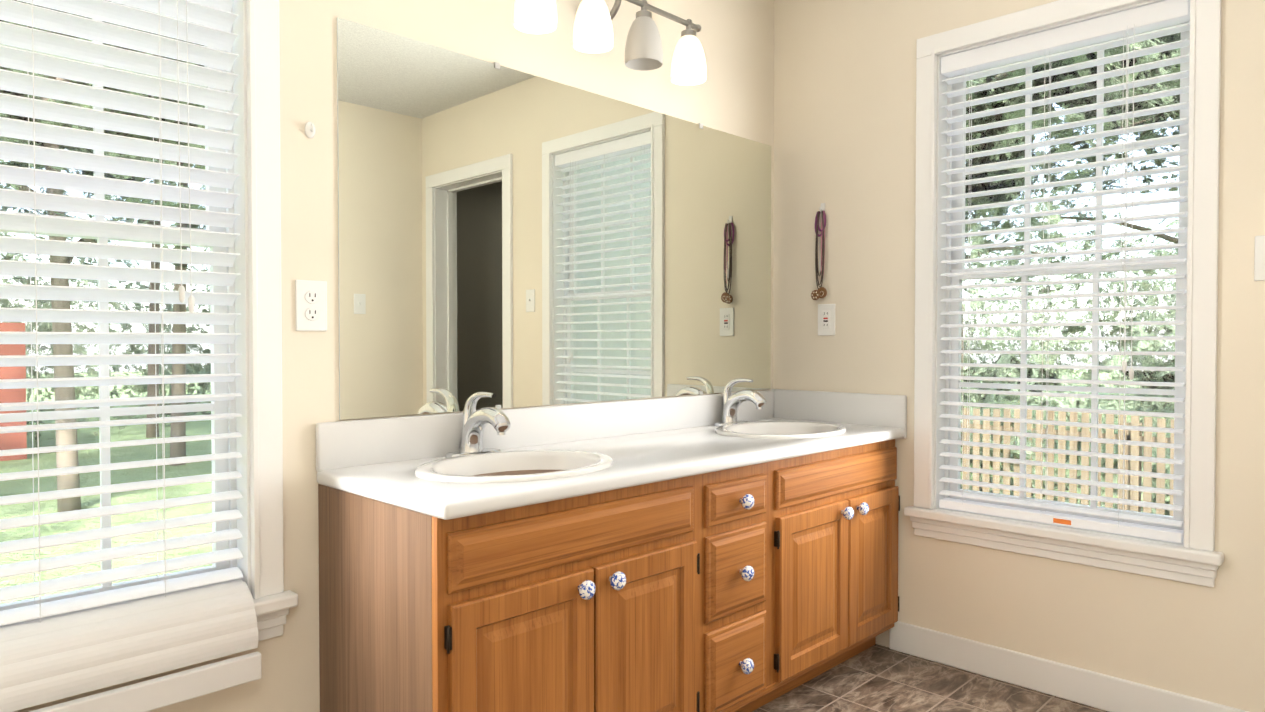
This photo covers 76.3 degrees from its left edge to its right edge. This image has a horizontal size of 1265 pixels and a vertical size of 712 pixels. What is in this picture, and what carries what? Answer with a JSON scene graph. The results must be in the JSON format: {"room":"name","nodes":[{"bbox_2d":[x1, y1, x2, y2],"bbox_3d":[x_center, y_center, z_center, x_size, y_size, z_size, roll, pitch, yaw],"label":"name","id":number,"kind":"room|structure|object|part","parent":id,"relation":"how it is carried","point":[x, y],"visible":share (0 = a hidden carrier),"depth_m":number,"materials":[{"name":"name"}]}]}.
{"room":"bathroom","nodes":[
{"label":"bathroom","id":0,"kind":"room"},
{"bbox_2d":[13,0,773,711],"bbox_3d":[-0.760,-0.186,1.935,0.149,2.460,3.880,1,1,45],"label":"wall","id":1,"kind":"structure","parent":0,"point":[510,238],"depth_m":2.22,"materials":[{"name":"beige paint"}]},
{"bbox_2d":[0,0,297,640],"bbox_3d":[-1.134,-0.209,1.552,0.218,1.684,0.884,1,1,45],"label":"window","id":2,"kind":"structure","parent":1,"relation":"attached to","point":[257,383],"depth_m":1.77,"materials":[{"name":"white"}]},
{"bbox_3d":[-1.164,-0.228,1.581,0.024,1.425,0.630,1,1,45],"label":"glass","id":3,"kind":"part","parent":2,"relation":"part of","materials":[{"name":"clear glass"}]},
{"bbox_2d":[0,0,242,625],"bbox_3d":[-1.116,-0.243,1.533,0.058,1.468,0.692,1,1,45],"label":"left window blind slats","id":4,"kind":"object","parent":2,"relation":"attached to","point":[215,15],"visible":0.98,"depth_m":1.62,"materials":[{"name":"white plastic"}]},
{"bbox_2d":[27,0,40,622],"bbox_3d":[-1.112,-0.204,1.500,0.002,1.433,0.002,1,1,45],"label":"blind cord","id":5,"kind":"object","parent":4,"relation":"attached to","point":[32,0],"depth_m":1.51,"materials":[{"name":"white fabric"}]},
{"bbox_2d":[0,578,261,711],"bbox_3d":[-1.077,0.592,1.509,0.145,0.190,0.688,1,1,45],"label":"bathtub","id":6,"kind":"object","parent":4,"relation":"attached to","point":[56,657],"visible":1,"depth_m":1.56,"materials":[{"name":"white fabric"}]},
{"bbox_2d":[152,33,157,580],"bbox_3d":[-0.979,-0.207,1.672,0.002,1.433,0.002,1,1,45],"label":"blind cord","id":7,"kind":"object","parent":4,"relation":"attached to","point":[152,33],"depth_m":1.69,"materials":[{"name":"white fabric"}]},
{"bbox_2d":[152,0,165,596],"bbox_3d":[-0.963,-0.207,1.650,0.002,1.433,0.002,1,1,45],"label":"blind cord","id":8,"kind":"object","parent":4,"relation":"attached to","point":[158,0],"depth_m":1.66,"materials":[{"name":"white fabric"}]},
{"bbox_2d":[177,0,194,312],"bbox_3d":[-0.927,-0.512,1.668,0.013,0.844,0.031,1,1,45],"label":"blind cord","id":9,"kind":"object","parent":4,"relation":"attached to","point":[191,298],"depth_m":1.67,"materials":[{"name":"white fabric"}]},
{"bbox_2d":[305,122,315,137],"bbox_3d":[-0.735,-0.520,1.847,0.021,0.038,0.024,1,1,45],"label":"hook","id":10,"kind":"object","parent":1,"relation":"attached to","point":[310,130],"visible":1,"depth_m":1.85,"materials":[{"name":"white plastic"}]},
{"bbox_2d":[295,280,326,330],"bbox_3d":[-0.740,-0.116,1.858,0.010,0.117,0.073,1,1,45],"label":"duplex electrical outlet","id":11,"kind":"object","parent":1,"relation":"attached to","point":[311,304],"visible":1,"depth_m":1.85,"materials":[{"name":"white plastic"}]},
{"bbox_2d":[513,0,706,85],"bbox_3d":[-0.059,-0.991,2.412,0.174,0.196,0.748,1,1,45],"label":"sconce","id":12,"kind":"object","parent":1,"relation":"attached to","point":[593,30],"visible":1,"depth_m":2.41,"materials":[{"name":"white glass"}]},
{"bbox_3d":[-0.261,-0.958,2.169,0.118,0.140,0.118,1,1,45],"label":"lamp shade","id":13,"kind":"part","parent":12,"relation":"part of","materials":[{"name":"white glass"}]},
{"bbox_3d":[-0.113,-0.961,2.318,0.118,0.140,0.118,1,1,45],"label":"lamp shade","id":14,"kind":"part","parent":12,"relation":"part of","materials":[{"name":"white glass"}]},
{"bbox_3d":[0.035,-0.964,2.467,0.118,0.140,0.118,1,1,45],"label":"lamp shade","id":15,"kind":"part","parent":12,"relation":"part of","materials":[{"name":"grey glass"}]},
{"bbox_3d":[0.182,-0.966,2.616,0.118,0.140,0.118,1,1,45],"label":"lamp shade","id":16,"kind":"part","parent":12,"relation":"part of","materials":[{"name":"white glass"}]},
{"bbox_2d":[752,644,1107,711],"bbox_3d":[0.493,1.095,0.714,3.680,0.060,3.880,1,1,45],"label":"floor","id":17,"kind":"structure","parent":0,"point":[876,678],"depth_m":2.48,"materials":[{"name":"tile"}]},
{"bbox_2d":[317,434,906,711],"bbox_3d":[0.113,0.664,2.330,0.570,0.747,1.826,1,1,45],"label":"bathroom vanity","id":18,"kind":"object","parent":17,"relation":"on","point":[727,550],"depth_m":1.85,"materials":[{"name":"brown wood"}]},
{"bbox_2d":[316,426,906,513],"bbox_3d":[0.104,0.273,2.326,0.553,0.034,1.833,1,1,45],"label":"countertop","id":19,"kind":"structure","parent":18,"relation":"on","point":[680,451],"depth_m":1.90,"materials":[{"name":"white stone"}]},
{"bbox_2d":[440,392,515,453],"bbox_3d":[-0.377,0.176,2.069,0.185,0.169,0.154,1,1,45],"label":"faucet","id":20,"kind":"object","parent":19,"relation":"on","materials":[{"name":"silver metal"}]},
{"bbox_2d":[376,442,651,489],"bbox_3d":[-0.272,0.336,1.918,0.392,0.167,0.500,1,1,45],"label":"sink","id":21,"kind":"object","parent":19,"relation":"in","point":[543,460],"depth_m":2.01,"materials":[{"name":"white ceramic"}]},
{"bbox_2d":[716,378,771,421],"bbox_3d":[0.392,0.163,2.844,0.185,0.169,0.154,1,1,45],"label":"faucet","id":22,"kind":"object","parent":19,"relation":"on","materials":[{"name":"silver metal"}]},
{"bbox_2d":[684,418,875,441],"bbox_3d":[0.495,0.322,2.692,0.392,0.167,0.500,1,1,45],"label":"sink","id":23,"kind":"object","parent":19,"relation":"in","point":[780,429],"depth_m":2.81,"materials":[{"name":"white ceramic"}]},
{"bbox_3d":[0.269,0.947,2.179,0.024,0.020,1.824,1,1,45],"label":"rail","id":24,"kind":"part","parent":18,"relation":"part of","materials":[{"name":"brown wood"}]},
{"bbox_2d":[773,0,1264,711],"bbox_3d":[1.860,-0.187,1.971,3.540,2.460,0.140,1,1,45],"label":"wall","id":25,"kind":"structure","parent":0,"point":[845,112],"depth_m":2.68,"materials":[{"name":"paint"}]},
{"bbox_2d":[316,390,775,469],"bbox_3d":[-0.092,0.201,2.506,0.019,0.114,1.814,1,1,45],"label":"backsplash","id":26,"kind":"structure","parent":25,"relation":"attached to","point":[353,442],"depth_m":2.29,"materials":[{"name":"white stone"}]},
{"bbox_2d":[811,203,826,299],"bbox_3d":[0.698,-0.389,2.995,0.063,0.362,0.036,1,1,45],"label":"necklaces","id":27,"kind":"object","parent":25,"relation":"hanging from","point":[821,292],"visible":0.98,"depth_m":2.99,"materials":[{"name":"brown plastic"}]},
{"bbox_2d":[811,287,826,299],"bbox_3d":[0.692,-0.232,2.992,0.063,0.048,0.014,1,1,45],"label":"pendant","id":28,"kind":"object","parent":27,"relation":"attached to","point":[821,292],"depth_m":2.99,"materials":[{"name":"brown"}]},
{"bbox_3d":[0.697,-0.426,2.995,0.012,0.223,0.009,1,1,45],"label":"chain","id":29,"kind":"part","parent":27,"relation":"part of","materials":[{"name":"brown metal"}]},
{"bbox_2d":[818,304,834,335],"bbox_3d":[0.721,-0.135,2.996,0.073,0.117,0.010,1,1,45],"label":"outlet","id":30,"kind":"object","parent":25,"relation":"attached to","point":[826,319],"visible":1,"depth_m":2.99,"materials":[{"name":"white plastic"}]},
{"bbox_2d":[904,0,1223,586],"bbox_3d":[1.314,-0.225,2.499,0.884,1.684,0.218,1,1,45],"label":"window","id":31,"kind":"structure","parent":25,"relation":"in","point":[1193,557],"depth_m":2.45,"materials":[{"name":"white wood"}]},
{"bbox_2d":[939,0,1189,542],"bbox_3d":[1.295,-0.239,2.480,0.692,1.510,0.058,1,1,45],"label":"right window blind slats","id":32,"kind":"object","parent":31,"relation":"attached to","point":[1162,14],"visible":0.83,"depth_m":2.44,"materials":[{"name":"white plastic"}]},
{"bbox_2d":[962,68,969,495],"bbox_3d":[1.088,-0.224,2.648,0.002,1.433,0.002,1,1,45],"label":"blind cord","id":33,"kind":"object","parent":32,"relation":"attached to","point":[965,68],"depth_m":2.65,"materials":[{"name":"white fabric"}]},
{"bbox_2d":[967,80,971,500],"bbox_3d":[1.111,-0.224,2.664,0.002,1.433,0.002,1,1,45],"label":"blind cord","id":34,"kind":"object","parent":32,"relation":"attached to","point":[971,80],"depth_m":2.67,"materials":[{"name":"white fabric"}]},
{"bbox_2d":[1041,51,1049,512],"bbox_3d":[1.262,-0.221,2.476,0.002,1.433,0.002,1,1,45],"label":"blind cord","id":35,"kind":"object","parent":32,"relation":"attached to","point":[1049,51],"depth_m":2.48,"materials":[{"name":"white fabric"}]},
{"bbox_2d":[1046,65,1050,469],"bbox_3d":[1.284,-0.221,2.492,0.002,1.433,0.002,1,1,45],"label":"blind cord","id":36,"kind":"object","parent":32,"relation":"attached to","point":[1050,65],"depth_m":2.51,"materials":[{"name":"white fabric"}]},
{"bbox_2d":[1053,518,1070,524],"bbox_3d":[1.305,0.503,2.448,0.050,0.014,0.001,1,1,45],"label":"label","id":37,"kind":"object","parent":32,"relation":"attached to","point":[1062,521],"visible":1,"depth_m":2.45,"materials":[{"name":"orange paper"}]},
{"bbox_2d":[1118,24,1134,526],"bbox_3d":[1.418,-0.223,2.309,0.015,1.443,0.039,-1,1,-39],"label":"blind cord","id":38,"kind":"object","parent":32,"relation":"attached to","point":[1124,369],"depth_m":2.32,"materials":[{"name":"white fabric"}]},
{"bbox_3d":[1.343,-0.244,2.528,0.630,1.425,0.024,1,1,45],"label":"glass","id":39,"kind":"part","parent":31,"relation":"part of","materials":[{"name":"clear glass"}]},
{"bbox_2d":[889,621,1247,711],"bbox_3d":[0.220,1.008,0.984,2.630,0.105,3.600,1,1,45],"label":"baseboard","id":40,"kind":"structure","parent":25,"relation":"attached to","point":[1101,691],"depth_m":2.47,"materials":[{"name":"white wood"}]},
{"bbox_2d":[1254,235,1264,280],"bbox_3d":[1.645,-0.254,2.073,0.073,0.117,0.016,1,1,45],"label":"light switch","id":41,"kind":"object","parent":25,"relation":"attached to","point":[1259,265],"visible":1,"depth_m":2.09,"materials":[{"name":"white plastic"}]},
{"label":"outside","id":42,"kind":"structure","parent":0,"visible":0},
{"bbox_2d":[0,0,1180,603],"bbox_3d":[0.495,-2.506,17.271,100.000,15.471,100.000,1,1,45],"label":"garden","id":43,"kind":"object","parent":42,"point":[20,440],"depth_m":10.70,"materials":[{"name":"green plant"}]}
]}

